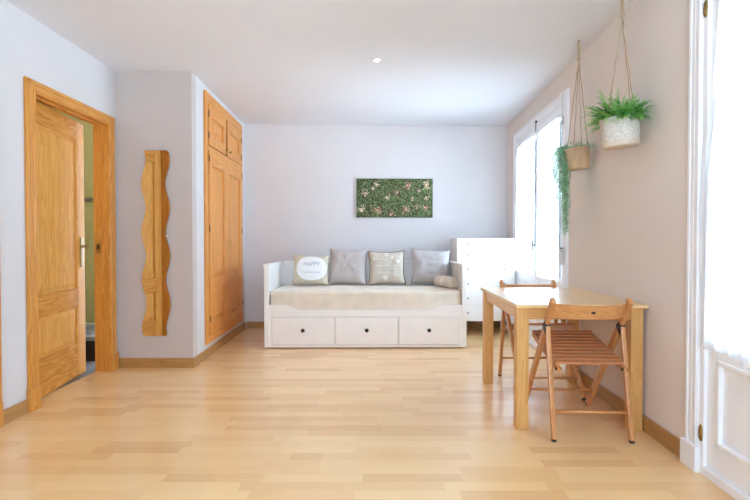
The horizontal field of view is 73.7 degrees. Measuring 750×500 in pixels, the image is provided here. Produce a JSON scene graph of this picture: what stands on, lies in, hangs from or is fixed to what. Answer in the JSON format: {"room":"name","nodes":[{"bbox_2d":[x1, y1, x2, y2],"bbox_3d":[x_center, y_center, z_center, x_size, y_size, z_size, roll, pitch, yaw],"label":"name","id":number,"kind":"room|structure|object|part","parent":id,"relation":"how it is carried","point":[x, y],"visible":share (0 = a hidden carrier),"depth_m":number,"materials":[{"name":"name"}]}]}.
{"room":"studio apartment","nodes":[
{"label":"studio apartment","id":0,"kind":"room"},
{"bbox_2d":[0,0,117,409],"bbox_3d":[-2.294,-0.204,1.312,0.116,2.560,6.030,0,1,0],"label":"wall","id":1,"kind":"structure","parent":0,"point":[29,48],"depth_m":3.14,"materials":[{"name":"paint"}]},
{"bbox_2d":[0,271,3,427],"bbox_3d":[-2.245,-0.018,2.419,0.082,2.148,1.078,0,1,0],"label":"door","id":2,"kind":"structure","parent":1,"relation":"in","point":[1,402],"depth_m":2.95,"materials":[{"name":"brown wood"}]},
{"bbox_3d":[-2.224,-0.018,2.422,0.025,2.148,1.073,0,1,0],"label":"architrave","id":3,"kind":"part","parent":2,"relation":"part of","materials":[{"name":"brown wood"}]},
{"bbox_2d":[3,400,27,423],"bbox_3d":[-2.229,1.044,0.762,0.014,0.085,4.887,0,1,0],"label":"baseboard","id":4,"kind":"structure","parent":1,"relation":"attached to","point":[17,410],"depth_m":3.09,"materials":[{"name":"brown wood"}]},
{"bbox_2d":[23,76,118,411],"bbox_3d":[-2.329,-0.041,3.737,0.250,2.148,1.098,0,1,0],"label":"door","id":5,"kind":"structure","parent":1,"relation":"in","point":[53,141],"depth_m":3.79,"materials":[{"name":"brown wood"}]},
{"bbox_3d":[-2.372,0.019,4.060,0.064,0.245,0.146,0,1,-8],"label":"handle","id":6,"kind":"part","parent":5,"relation":"part of","materials":[{"name":"gold metal"}]},
{"bbox_3d":[-2.316,-0.025,4.188,0.040,0.100,0.004,0,1,0],"label":"strike plate","id":7,"kind":"part","parent":5,"relation":"part of","materials":[{"name":"gold metal"}]},
{"bbox_2d":[45,105,94,322],"bbox_3d":[-3.026,-0.252,3.996,1.348,2.560,2.800,0,1,0],"label":"wall","id":8,"kind":"structure","parent":0,"point":[87,127],"depth_m":5.29,"materials":[{"name":"paint"}]},
{"bbox_2d":[115,71,196,357],"bbox_3d":[-1.966,-0.259,4.376,0.772,2.560,0.100,0,1,0],"label":"wall","id":9,"kind":"structure","parent":0,"point":[156,110],"depth_m":4.33,"materials":[{"name":"beige paint"}]},
{"bbox_2d":[141,150,170,335],"bbox_3d":[-1.890,-0.057,4.317,0.249,1.600,0.017,0,1,1],"label":"mirror","id":10,"kind":"object","parent":9,"relation":"attached to","point":[157,162],"visible":1,"depth_m":4.31,"materials":[{"name":"brown mirror"}]},
{"bbox_2d":[119,358,194,367],"bbox_3d":[-1.894,0.980,4.341,0.652,0.085,0.014,0,1,0],"label":"baseboard","id":11,"kind":"structure","parent":9,"relation":"attached to","point":[123,362],"depth_m":4.33,"materials":[{"name":"brown wood"}]},
{"bbox_2d":[196,76,244,354],"bbox_3d":[-1.663,-0.278,5.434,0.101,2.560,2.015,0,1,-2],"label":"wall","id":12,"kind":"structure","parent":0,"point":[200,86],"depth_m":4.57,"materials":[{"name":"paint"}]},
{"bbox_2d":[194,322,245,366],"bbox_3d":[-1.602,0.962,5.311,0.014,0.085,1.929,0,1,-2],"label":"baseboard","id":13,"kind":"structure","parent":12,"relation":"attached to","point":[206,353],"depth_m":5.07,"materials":[{"name":"brown wood"}]},
{"bbox_2d":[203,90,242,344],"bbox_3d":[-1.577,-0.310,5.363,0.065,2.370,1.441,0,1,-2],"label":"wardrobe","id":14,"kind":"object","parent":12,"relation":"attached to","point":[223,204],"visible":1,"depth_m":5.14,"materials":[{"name":"brown wood"}]},
{"bbox_3d":[-1.583,-1.190,5.004,0.024,0.380,0.598,0,1,-2],"label":"door","id":15,"kind":"part","parent":14,"relation":"part of","materials":[{"name":"brown wood"}]},
{"bbox_3d":[-1.582,-0.072,5.033,0.026,1.747,0.616,0,1,-2],"label":"door","id":16,"kind":"part","parent":14,"relation":"part of","materials":[{"name":"brown wood"}]},
{"bbox_3d":[-1.605,-1.202,5.684,0.020,0.380,0.614,0,1,-2],"label":"door","id":17,"kind":"part","parent":14,"relation":"part of","materials":[{"name":"brown wood"}]},
{"bbox_3d":[-1.601,-0.084,5.678,0.026,1.747,0.667,0,1,-2],"label":"door","id":18,"kind":"part","parent":14,"relation":"part of","materials":[{"name":"brown wood"}]},
{"bbox_2d":[7,0,633,125],"bbox_3d":[-1.025,-1.563,2.372,5.950,0.120,8.600,0,1,0],"label":"ceiling","id":19,"kind":"structure","parent":0,"point":[285,62],"depth_m":3.79,"materials":[{"name":"paint"}]},
{"bbox_2d":[372,58,381,62],"bbox_3d":[0.016,-1.529,4.033,0.086,0.008,0.086,0,1,0],"label":"recessed light","id":20,"kind":"object","parent":19,"relation":"in","point":[376,60],"visible":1,"depth_m":4.03,"materials":[{"name":"white paint"}]},
{"bbox_2d":[543,40,594,234],"bbox_3d":[1.409,-0.815,3.694,0.346,1.421,0.325,0,1,0],"label":"trailing plant","id":21,"kind":"object","parent":19,"relation":"hanging from","point":[576,158],"visible":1,"depth_m":3.63,"materials":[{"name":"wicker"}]},
{"bbox_3d":[1.477,-0.665,3.649,0.175,0.154,0.175,-4,1,0],"label":"pot","id":22,"kind":"part","parent":21,"relation":"part of","materials":[{"name":"wicker"}]},
{"bbox_2d":[582,0,654,149],"bbox_3d":[1.391,-1.052,2.907,0.348,0.919,0.430,0,1,10],"label":"potted fern","id":23,"kind":"object","parent":19,"relation":"hanging from","point":[619,125],"visible":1,"depth_m":2.84,"materials":[{"name":"plant"}]},
{"bbox_2d":[599,114,640,149],"bbox_3d":[1.426,-0.685,2.914,0.220,0.185,0.212,0,1,0],"label":"pot","id":24,"kind":"object","parent":23,"relation":"on","point":[624,133],"depth_m":2.83,"materials":[{"name":"ceramic"}]},
{"bbox_2d":[0,327,734,499],"bbox_3d":[-1.070,1.115,2.421,5.860,0.123,8.600,0,1,0],"label":"floor","id":25,"kind":"structure","parent":0,"point":[250,421],"depth_m":2.81,"materials":[{"name":"brown wood"}]},
{"bbox_2d":[85,323,94,360],"bbox_3d":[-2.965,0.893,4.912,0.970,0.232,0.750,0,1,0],"label":"vanity cabinet","id":26,"kind":"object","parent":25,"relation":"on","point":[89,327],"visible":0.04,"depth_m":4.57,"materials":[{"name":"wood"}]},
{"bbox_2d":[85,323,94,340],"bbox_3d":[-2.965,0.798,4.910,0.970,0.042,0.750,0,1,0],"label":"basin","id":27,"kind":"object","parent":26,"relation":"in","point":[89,327],"depth_m":4.97,"materials":[{"name":"ceramic"}]},
{"bbox_2d":[263,261,466,347],"bbox_3d":[-0.103,0.563,5.556,2.081,0.850,0.967,0,1,0],"label":"daybed","id":28,"kind":"object","parent":25,"relation":"on","point":[284,325],"visible":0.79,"depth_m":5.11,"materials":[{"name":"white paint"}]},
{"bbox_3d":[-1.114,0.563,5.556,0.059,0.850,0.949,0,1,0],"label":"armrest","id":29,"kind":"part","parent":28,"relation":"part of","materials":[{"name":"white paint"}]},
{"bbox_3d":[-0.737,0.822,5.404,0.634,0.281,0.599,0,1,0],"label":"drawer","id":30,"kind":"part","parent":28,"relation":"part of","materials":[{"name":"white paint"}]},
{"bbox_2d":[270,284,460,309],"bbox_3d":[-0.100,0.554,5.559,1.980,0.293,0.852,0,1,0],"label":"mattress","id":31,"kind":"object","parent":28,"relation":"on","point":[299,296],"visible":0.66,"depth_m":5.14,"materials":[{"name":"beige fabric"}]},
{"bbox_2d":[292,254,329,284],"bbox_3d":[-0.736,0.226,5.741,0.434,0.354,0.179,0,1,-3],"label":"cushion","id":32,"kind":"object","parent":31,"relation":"on","point":[307,269],"visible":1,"depth_m":5.68,"materials":[{"name":"beige fabric"}]},
{"bbox_2d":[328,248,367,284],"bbox_3d":[-0.311,0.189,5.808,0.464,0.427,0.208,0,1,3],"label":"cushion","id":33,"kind":"object","parent":31,"relation":"on","point":[347,266],"visible":1,"depth_m":5.75,"materials":[{"name":"grey fabric"}]},
{"bbox_2d":[368,250,405,284],"bbox_3d":[0.135,0.205,5.775,0.432,0.403,0.197,0,1,-6],"label":"cushion","id":34,"kind":"object","parent":31,"relation":"on","point":[385,267],"visible":1,"depth_m":5.72,"materials":[{"name":"beige fabric"}]},
{"bbox_2d":[411,249,449,283],"bbox_3d":[0.646,0.194,5.808,0.466,0.414,0.203,0,1,3],"label":"cushion","id":35,"kind":"object","parent":31,"relation":"on","point":[427,265],"visible":0.91,"depth_m":5.75,"materials":[{"name":"grey fabric"}]},
{"bbox_2d":[434,275,457,287],"bbox_3d":[0.768,0.343,5.440,0.127,0.126,0.300,-1,1,-27],"label":"rolled blanket","id":36,"kind":"object","parent":31,"relation":"on","point":[442,281],"visible":1,"depth_m":5.35,"materials":[{"name":"fabric"}]},
{"bbox_3d":[-0.097,0.779,5.125,1.976,0.434,0.022,0,1,0],"label":"panel","id":37,"kind":"part","parent":28,"relation":"part of","materials":[{"name":"white paint"}]},
{"bbox_3d":[-0.087,0.822,5.409,0.632,0.281,0.599,0,1,0],"label":"drawer","id":38,"kind":"part","parent":28,"relation":"part of","materials":[{"name":"white paint"}]},
{"bbox_3d":[0.549,0.822,5.414,0.614,0.281,0.599,0,1,0],"label":"drawer","id":39,"kind":"part","parent":28,"relation":"part of","materials":[{"name":"white paint"}]},
{"bbox_3d":[0.908,0.563,5.573,0.059,0.850,0.949,0,1,0],"label":"armrest","id":40,"kind":"part","parent":28,"relation":"part of","materials":[{"name":"white paint"}]},
{"bbox_2d":[450,238,514,328],"bbox_3d":[1.284,0.425,6.036,0.680,1.132,0.506,0,1,-1],"label":"dresser","id":41,"kind":"object","parent":25,"relation":"on","point":[489,261],"visible":0.63,"depth_m":5.80,"materials":[{"name":"white paint"}]},
{"bbox_3d":[1.284,0.555,6.030,0.623,0.167,0.441,0,1,-1],"label":"drawer","id":42,"kind":"part","parent":41,"relation":"part of","materials":[{"name":"white paint"}]},
{"bbox_3d":[1.284,-0.076,6.019,0.623,0.082,0.441,0,1,-1],"label":"drawer","id":43,"kind":"part","parent":41,"relation":"part of","materials":[{"name":"white paint"}]},
{"bbox_3d":[1.284,0.050,6.021,0.623,0.167,0.441,0,1,-1],"label":"drawer","id":44,"kind":"part","parent":41,"relation":"part of","materials":[{"name":"white paint"}]},
{"bbox_3d":[1.284,0.218,6.024,0.623,0.167,0.441,0,1,-1],"label":"drawer","id":45,"kind":"part","parent":41,"relation":"part of","materials":[{"name":"white paint"}]},
{"bbox_3d":[1.284,0.723,6.034,0.623,0.167,0.441,0,1,-1],"label":"drawer","id":46,"kind":"part","parent":41,"relation":"part of","materials":[{"name":"white paint"}]},
{"bbox_3d":[1.284,0.387,6.027,0.623,0.167,0.441,0,1,-1],"label":"drawer","id":47,"kind":"part","parent":41,"relation":"part of","materials":[{"name":"white paint"}]},
{"bbox_2d":[498,280,585,400],"bbox_3d":[1.229,0.645,3.754,0.448,0.798,0.669,0,1,-1],"label":"folding chair","id":48,"kind":"object","parent":25,"relation":"on","point":[555,325],"visible":0.48,"depth_m":3.80,"materials":[{"name":"brown wood"}]},
{"bbox_3d":[1.018,0.716,4.006,0.024,0.605,0.159,0,1,-1],"label":"leg","id":49,"kind":"part","parent":48,"relation":"part of","materials":[{"name":"brown wood"}]},
{"bbox_3d":[1.020,0.641,3.741,0.024,0.788,0.632,0,1,-1],"label":"post","id":50,"kind":"part","parent":48,"relation":"part of","materials":[{"name":"brown wood"}]},
{"bbox_3d":[1.226,0.318,4.019,0.402,0.084,0.101,0,1,-1],"label":"backrest","id":51,"kind":"part","parent":48,"relation":"part of","materials":[{"name":"brown wood"}]},
{"bbox_3d":[1.408,0.590,3.795,0.032,0.130,0.534,0,1,-1],"label":"seat rail","id":52,"kind":"part","parent":48,"relation":"part of","materials":[{"name":"brown wood"}]},
{"bbox_3d":[1.438,0.640,3.745,0.024,0.788,0.632,0,1,-1],"label":"post","id":53,"kind":"part","parent":48,"relation":"part of","materials":[{"name":"brown wood"}]},
{"bbox_2d":[480,287,648,430],"bbox_3d":[1.196,0.671,3.402,0.750,0.736,1.085,0,1,1],"label":"dining table","id":54,"kind":"object","parent":25,"relation":"on","point":[524,304],"visible":0.89,"depth_m":2.91,"materials":[{"name":"brown wood"}]},
{"bbox_3d":[0.877,0.673,3.882,0.070,0.714,0.070,0,1,1],"label":"leg","id":55,"kind":"part","parent":54,"relation":"part of","materials":[{"name":"brown wood"}]},
{"bbox_3d":[0.858,0.690,2.937,0.070,0.714,0.070,0,1,1],"label":"leg","id":56,"kind":"part","parent":54,"relation":"part of","materials":[{"name":"brown wood"}]},
{"bbox_3d":[1.533,0.673,3.869,0.070,0.714,0.070,0,1,1],"label":"leg","id":57,"kind":"part","parent":54,"relation":"part of","materials":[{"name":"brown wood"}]},
{"bbox_3d":[1.514,0.691,2.924,0.070,0.714,0.070,0,1,1],"label":"leg","id":58,"kind":"part","parent":54,"relation":"part of","materials":[{"name":"brown wood"}]},
{"bbox_2d":[528,298,634,443],"bbox_3d":[1.204,0.658,3.044,0.448,0.798,0.669,0,1,3],"label":"folding chair","id":59,"kind":"object","parent":25,"relation":"on","point":[559,346],"visible":0.89,"depth_m":2.82,"materials":[{"name":"brown wood"}]},
{"bbox_3d":[0.996,0.653,3.065,0.024,0.788,0.632,0,1,3],"label":"post","id":60,"kind":"part","parent":59,"relation":"part of","materials":[{"name":"brown wood"}]},
{"bbox_3d":[1.024,0.604,3.011,0.032,0.130,0.534,0,1,3],"label":"seat rail","id":61,"kind":"part","parent":59,"relation":"part of","materials":[{"name":"brown wood"}]},
{"bbox_3d":[0.984,0.738,2.802,0.024,0.605,0.159,0,1,3],"label":"leg","id":62,"kind":"part","parent":59,"relation":"part of","materials":[{"name":"brown wood"}]},
{"bbox_3d":[1.192,0.340,2.768,0.402,0.084,0.101,0,1,3],"label":"backrest","id":63,"kind":"part","parent":59,"relation":"part of","materials":[{"name":"brown wood"}]},
{"bbox_3d":[1.414,0.653,3.046,0.024,0.788,0.632,0,1,3],"label":"post","id":64,"kind":"part","parent":59,"relation":"part of","materials":[{"name":"brown wood"}]},
{"bbox_3d":[1.381,0.604,2.995,0.032,0.130,0.534,0,1,3],"label":"seat rail","id":65,"kind":"part","parent":59,"relation":"part of","materials":[{"name":"brown wood"}]},
{"bbox_3d":[1.402,0.738,2.784,0.024,0.605,0.159,0,1,3],"label":"leg","id":66,"kind":"part","parent":59,"relation":"part of","materials":[{"name":"brown wood"}]},
{"bbox_2d":[244,124,507,323],"bbox_3d":[0.048,-0.295,6.386,3.600,2.560,0.120,0,1,-2],"label":"wall","id":67,"kind":"structure","parent":0,"point":[300,180],"depth_m":6.31,"materials":[{"name":"grey paint"}]},
{"bbox_2d":[246,321,499,327],"bbox_3d":[0.020,0.944,6.341,3.280,0.085,0.016,0,1,-2],"label":"baseboard","id":68,"kind":"structure","parent":67,"relation":"attached to","point":[469,323],"depth_m":6.37,"materials":[{"name":"brown wood"}]},
{"bbox_2d":[356,179,432,217],"bbox_3d":[0.247,-0.655,6.309,0.962,0.488,0.032,0,1,-2],"label":"wall picture","id":69,"kind":"object","parent":67,"relation":"attached to","point":[381,198],"visible":1,"depth_m":6.30},
{"bbox_2d":[507,0,688,438],"bbox_3d":[1.651,-0.223,2.392,0.200,2.560,8.200,0,1,2],"label":"wall","id":70,"kind":"structure","parent":0,"point":[628,212],"depth_m":2.92,"materials":[{"name":"beige paint"}]},
{"bbox_2d":[513,88,569,372],"bbox_3d":[1.707,-0.174,5.068,0.268,2.365,1.837,0,1,2],"label":"window","id":71,"kind":"structure","parent":70,"relation":"in","point":[554,108],"depth_m":4.74,"materials":[{"name":"white paint"}]},
{"bbox_2d":[515,133,534,274],"bbox_3d":[1.630,-0.473,5.440,0.029,1.440,0.800,0,1,2],"label":"sheer curtain","id":72,"kind":"object","parent":71,"relation":"attached to","point":[525,151],"visible":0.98,"depth_m":5.41,"materials":[{"name":"white fabric"}]},
{"bbox_3d":[1.670,-0.458,5.437,0.004,1.411,0.728,0,1,2],"label":"pane","id":73,"kind":"part","parent":71,"relation":"part of","materials":[{"name":"clear glass"}]},
{"bbox_2d":[535,114,561,282],"bbox_3d":[1.603,-0.449,4.645,0.029,1.450,0.708,0,1,2],"label":"sheer curtain","id":74,"kind":"object","parent":71,"relation":"attached to","point":[547,267],"visible":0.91,"depth_m":4.66,"materials":[{"name":"white fabric"}]},
{"bbox_3d":[1.643,-0.444,4.645,0.004,1.411,0.633,0,1,2],"label":"pane","id":75,"kind":"part","parent":71,"relation":"part of","materials":[{"name":"clear glass"}]},
{"bbox_2d":[558,94,564,264],"bbox_3d":[1.567,-0.591,4.189,0.036,1.430,0.064,0,1,2],"label":"strap winder","id":76,"kind":"object","parent":71,"relation":"attached to","point":[561,252],"visible":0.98,"depth_m":4.17,"materials":[{"name":"grey plastic"}]},
{"bbox_2d":[579,370,679,457],"bbox_3d":[1.612,0.976,4.420,0.013,0.090,3.851,0,1,2],"label":"baseboard","id":77,"kind":"structure","parent":70,"relation":"attached to","point":[664,437],"depth_m":2.86,"materials":[{"name":"brown wood"}]},
{"bbox_2d":[680,0,749,499],"bbox_3d":[1.618,-0.117,1.936,0.234,2.365,1.073,0,1,2],"label":"balcony door","id":78,"kind":"structure","parent":70,"relation":"in","point":[715,445],"depth_m":2.34,"materials":[{"name":"white paint"}]},
{"bbox_3d":[1.522,-0.117,1.939,0.026,2.365,1.043,0,1,2],"label":"casing","id":79,"kind":"part","parent":78,"relation":"part of","materials":[{"name":"white paint"}]},
{"bbox_2d":[699,0,749,367],"bbox_3d":[1.515,-0.340,1.970,0.037,1.641,0.753,0,1,2],"label":"sheer curtain","id":80,"kind":"object","parent":78,"relation":"attached to","point":[725,180],"visible":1,"depth_m":2.16,"materials":[{"name":"white fabric"}]}
]}

